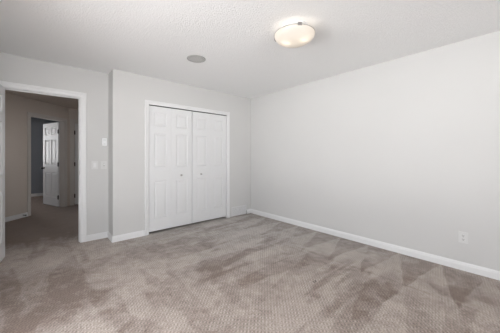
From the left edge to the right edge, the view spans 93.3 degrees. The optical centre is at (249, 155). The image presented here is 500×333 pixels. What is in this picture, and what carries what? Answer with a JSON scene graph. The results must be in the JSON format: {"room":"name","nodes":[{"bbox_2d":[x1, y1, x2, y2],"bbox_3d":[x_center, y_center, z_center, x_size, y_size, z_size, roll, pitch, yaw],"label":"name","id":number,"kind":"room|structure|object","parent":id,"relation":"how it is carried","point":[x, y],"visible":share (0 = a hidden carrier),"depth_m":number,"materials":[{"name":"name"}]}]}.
{"room":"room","nodes":[
{"label":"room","id":0,"kind":"room"},
{"bbox_2d":[5,93,68,216],"bbox_3d":[-4.550,0.024,4.425,0.116,2.380,2.765,0,0,3],"label":"wall","id":1,"kind":"structure","parent":0,"point":[16,107],"depth_m":4.57,"materials":[{"name":"paint"}]},
{"bbox_2d":[5,212,27,221],"bbox_3d":[-4.516,1.171,3.915,0.014,0.086,1.651,0,0,3],"label":"baseboard","id":2,"kind":"structure","parent":1,"relation":"attached to","point":[18,216],"depth_m":4.50,"materials":[{"name":"white paint"}]},
{"bbox_2d":[27,112,66,215],"bbox_3d":[-4.494,0.161,5.216,0.134,2.105,0.949,0,0,3],"label":"trim","id":3,"kind":"structure","parent":1,"relation":"attached to","point":[62,121],"depth_m":5.61,"materials":[{"name":"paint"}]},
{"bbox_2d":[41,122,58,206],"bbox_3d":[-4.877,0.199,5.795,0.785,2.005,0.159,0,0,28],"label":"door","id":4,"kind":"structure","parent":1,"relation":"in","point":[50,167],"depth_m":5.76,"materials":[{"name":"white paint"}]},
{"bbox_2d":[5,90,77,108],"bbox_3d":[-4.988,-1.194,4.865,4.500,0.055,5.600,0,0,-42],"label":"ceiling","id":5,"kind":"structure","parent":0,"point":[60,101],"depth_m":4.87,"materials":[{"name":"paint"}]},
{"bbox_2d":[31,117,57,193],"bbox_3d":[-7.160,0.024,6.558,3.200,2.380,0.116,0,0,-42],"label":"wall","id":6,"kind":"structure","parent":0,"point":[36,123],"depth_m":7.13,"materials":[{"name":"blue paint"}]},
{"bbox_2d":[31,193,42,196],"bbox_3d":[-7.165,1.171,6.466,3.070,0.086,0.014,0,0,-42],"label":"baseboard","id":7,"kind":"structure","parent":6,"relation":"attached to","point":[35,194],"depth_m":7.12,"materials":[{"name":"white paint"}]},
{"bbox_2d":[0,53,107,234],"bbox_3d":[-2.713,-0.006,3.090,1.477,2.440,0.116,0,0,-42],"label":"wall","id":8,"kind":"structure","parent":0,"point":[15,69],"depth_m":3.37,"materials":[{"name":"paint"}]},
{"bbox_2d":[0,84,4,261],"bbox_3d":[-2.723,0.196,2.488,0.155,2.012,0.758,0,0,-34],"label":"door","id":9,"kind":"structure","parent":8,"relation":"in","point":[2,89],"depth_m":2.73,"materials":[{"name":"white paint"}]},
{"bbox_2d":[0,81,85,242],"bbox_3d":[-2.701,0.162,3.089,0.914,2.104,0.134,0,0,-42],"label":"trim","id":10,"kind":"structure","parent":8,"relation":"attached to","point":[8,85],"depth_m":3.31,"materials":[{"name":"white paint"}]},
{"bbox_2d":[92,161,97,168],"bbox_3d":[-2.248,0.131,3.419,0.078,0.118,0.010,0,0,-42],"label":"wall switch","id":11,"kind":"object","parent":8,"relation":"attached to","point":[94,163],"visible":1,"depth_m":3.42,"materials":[{"name":"white plastic"}]},
{"bbox_2d":[86,231,107,241],"bbox_3d":[-2.627,1.171,3.080,1.361,0.086,0.014,0,0,-42],"label":"baseboard","id":12,"kind":"structure","parent":8,"relation":"attached to","point":[96,236],"depth_m":3.43,"materials":[{"name":"white paint"}]},
{"bbox_2d":[101,161,106,168],"bbox_3d":[-2.159,0.133,3.491,0.078,0.118,0.019,0,0,-42],"label":"wall switch","id":13,"kind":"object","parent":8,"relation":"attached to","point":[103,163],"visible":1,"depth_m":3.49,"materials":[{"name":"white plastic"}]},
{"bbox_2d":[102,138,106,145],"bbox_3d":[-2.152,-0.209,3.491,0.060,0.113,0.029,0,0,-42],"label":"thermostat","id":14,"kind":"object","parent":8,"relation":"attached to","point":[104,140],"visible":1,"depth_m":3.48,"materials":[{"name":"white plastic"}]},
{"bbox_2d":[69,108,77,205],"bbox_3d":[-4.021,0.024,6.178,1.250,2.380,0.116,0,0,-42],"label":"wall","id":15,"kind":"structure","parent":0,"point":[73,113],"depth_m":5.76,"materials":[{"name":"paint"}]},
{"bbox_2d":[70,119,77,205],"bbox_3d":[-4.082,0.156,6.111,0.930,2.115,0.134,0,0,-42],"label":"trim","id":16,"kind":"structure","parent":15,"relation":"attached to","point":[72,121],"depth_m":5.79,"materials":[{"name":"paint"}]},
{"bbox_2d":[74,124,77,204],"bbox_3d":[-4.050,0.199,6.070,0.760,2.005,0.097,0,0,-42],"label":"door","id":17,"kind":"structure","parent":15,"relation":"in","point":[76,125],"depth_m":5.86,"materials":[{"name":"white paint"}]},
{"bbox_2d":[74,123,74,202],"bbox_3d":[-4.098,0.024,6.356,1.130,2.380,0.253,0,0,-42],"label":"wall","id":18,"kind":"structure","parent":0,"point":[74,123],"depth_m":6.04,"materials":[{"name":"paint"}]},
{"bbox_2d":[108,69,250,235],"bbox_3d":[-1.092,-0.006,4.333,2.599,2.440,0.410,0,0,-42],"label":"wall","id":19,"kind":"structure","parent":0,"point":[128,92],"depth_m":3.54,"materials":[{"name":"paint"}]},
{"bbox_2d":[108,231,111,241],"bbox_3d":[-2.025,1.171,3.417,0.014,0.086,0.280,0,0,-42],"label":"baseboard","id":20,"kind":"structure","parent":19,"relation":"attached to","point":[109,234],"depth_m":3.42,"materials":[{"name":"white paint"}]},
{"bbox_2d":[149,105,191,231],"bbox_3d":[-1.294,0.198,3.900,0.730,1.965,0.060,0,0,-42],"label":"door","id":21,"kind":"structure","parent":19,"relation":"in","point":[170,130],"depth_m":3.87,"materials":[{"name":"white paint"}]},
{"bbox_2d":[112,209,250,242],"bbox_3d":[-0.961,1.171,4.166,2.597,0.086,0.014,0,0,-42],"label":"baseboard","id":22,"kind":"structure","parent":19,"relation":"attached to","point":[127,236],"depth_m":3.45,"materials":[{"name":"white paint"}]},
{"bbox_2d":[145,100,229,235],"bbox_3d":[-1.038,0.177,4.172,1.604,2.074,0.134,0,0,-42],"label":"trim","id":23,"kind":"structure","parent":19,"relation":"attached to","point":[147,102],"depth_m":3.86,"materials":[{"name":"white paint"}]},
{"bbox_2d":[150,105,226,115],"bbox_3d":[-1.027,-0.795,4.158,1.480,0.006,0.038,0,0,-42],"label":"trim","id":24,"kind":"structure","parent":19,"relation":"attached to","point":[150,105],"depth_m":4.05,"materials":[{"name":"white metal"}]},
{"bbox_2d":[192,111,225,222],"bbox_3d":[-0.740,0.198,4.392,0.730,1.965,0.060,0,0,-42],"label":"door","id":25,"kind":"structure","parent":19,"relation":"in","point":[208,130],"depth_m":4.37,"materials":[{"name":"white paint"}]},
{"bbox_2d":[232,205,245,215],"bbox_3d":[-0.222,1.110,4.827,0.386,0.183,0.006,0,0,-42],"label":"air vent","id":26,"kind":"object","parent":19,"relation":"in","point":[237,210],"visible":1,"depth_m":4.82,"materials":[{"name":"white metal"}]},
{"bbox_2d":[0,196,499,332],"bbox_3d":[-2.043,1.274,2.866,6.250,0.120,12.500,0,0,-42],"label":"floor","id":27,"kind":"structure","parent":0,"point":[245,273],"depth_m":2.23,"materials":[{"name":"carpet"}]},
{"bbox_2d":[0,0,499,98],"bbox_3d":[0.578,-1.286,1.428,4.192,0.120,6.800,0,0,-42],"label":"ceiling","id":28,"kind":"structure","parent":0,"point":[151,38],"depth_m":2.36,"materials":[{"name":"white paint"}]},
{"bbox_2d":[187,55,205,62],"bbox_3d":[-0.678,-1.223,2.978,0.232,0.007,0.232,0,0,-42],"label":"ceiling speaker","id":29,"kind":"object","parent":28,"relation":"attached to","point":[193,58],"visible":1,"depth_m":2.96,"materials":[{"name":"grey plastic"}]},
{"bbox_2d":[188,56,204,61],"bbox_3d":[-0.678,-1.221,2.978,0.208,0.002,0.208,0,0,-42],"label":"grille","id":30,"kind":"object","parent":29,"relation":"attached to","point":[191,58],"depth_m":2.96,"materials":[{"name":"white metal"}]},
{"bbox_2d":[274,20,314,47],"bbox_3d":[0.427,-1.147,2.258,0.394,0.156,0.388,0,0,-42],"label":"ceiling light","id":31,"kind":"object","parent":28,"relation":"attached to","point":[294,33],"visible":1,"depth_m":2.15,"materials":[{"name":"white glass"}]},
{"bbox_2d":[251,31,499,270],"bbox_3d":[1.897,-0.006,3.011,0.116,2.440,7.416,0,0,-42],"label":"wall","id":32,"kind":"structure","parent":0,"point":[403,151],"depth_m":2.95,"materials":[{"name":"paint"}]},
{"bbox_2d":[251,209,499,280],"bbox_3d":[2.122,1.171,2.660,0.014,0.086,6.360,0,0,-42],"label":"baseboard","id":33,"kind":"structure","parent":32,"relation":"attached to","point":[490,273],"depth_m":2.95,"materials":[{"name":"white paint"}]},
{"bbox_2d":[458,231,467,243],"bbox_3d":[2.263,0.866,2.505,0.009,0.118,0.076,0,0,-42],"label":"wall outlet","id":34,"kind":"object","parent":32,"relation":"attached to","point":[462,236],"visible":1,"depth_m":2.50,"materials":[{"name":"white plastic"}]}
]}

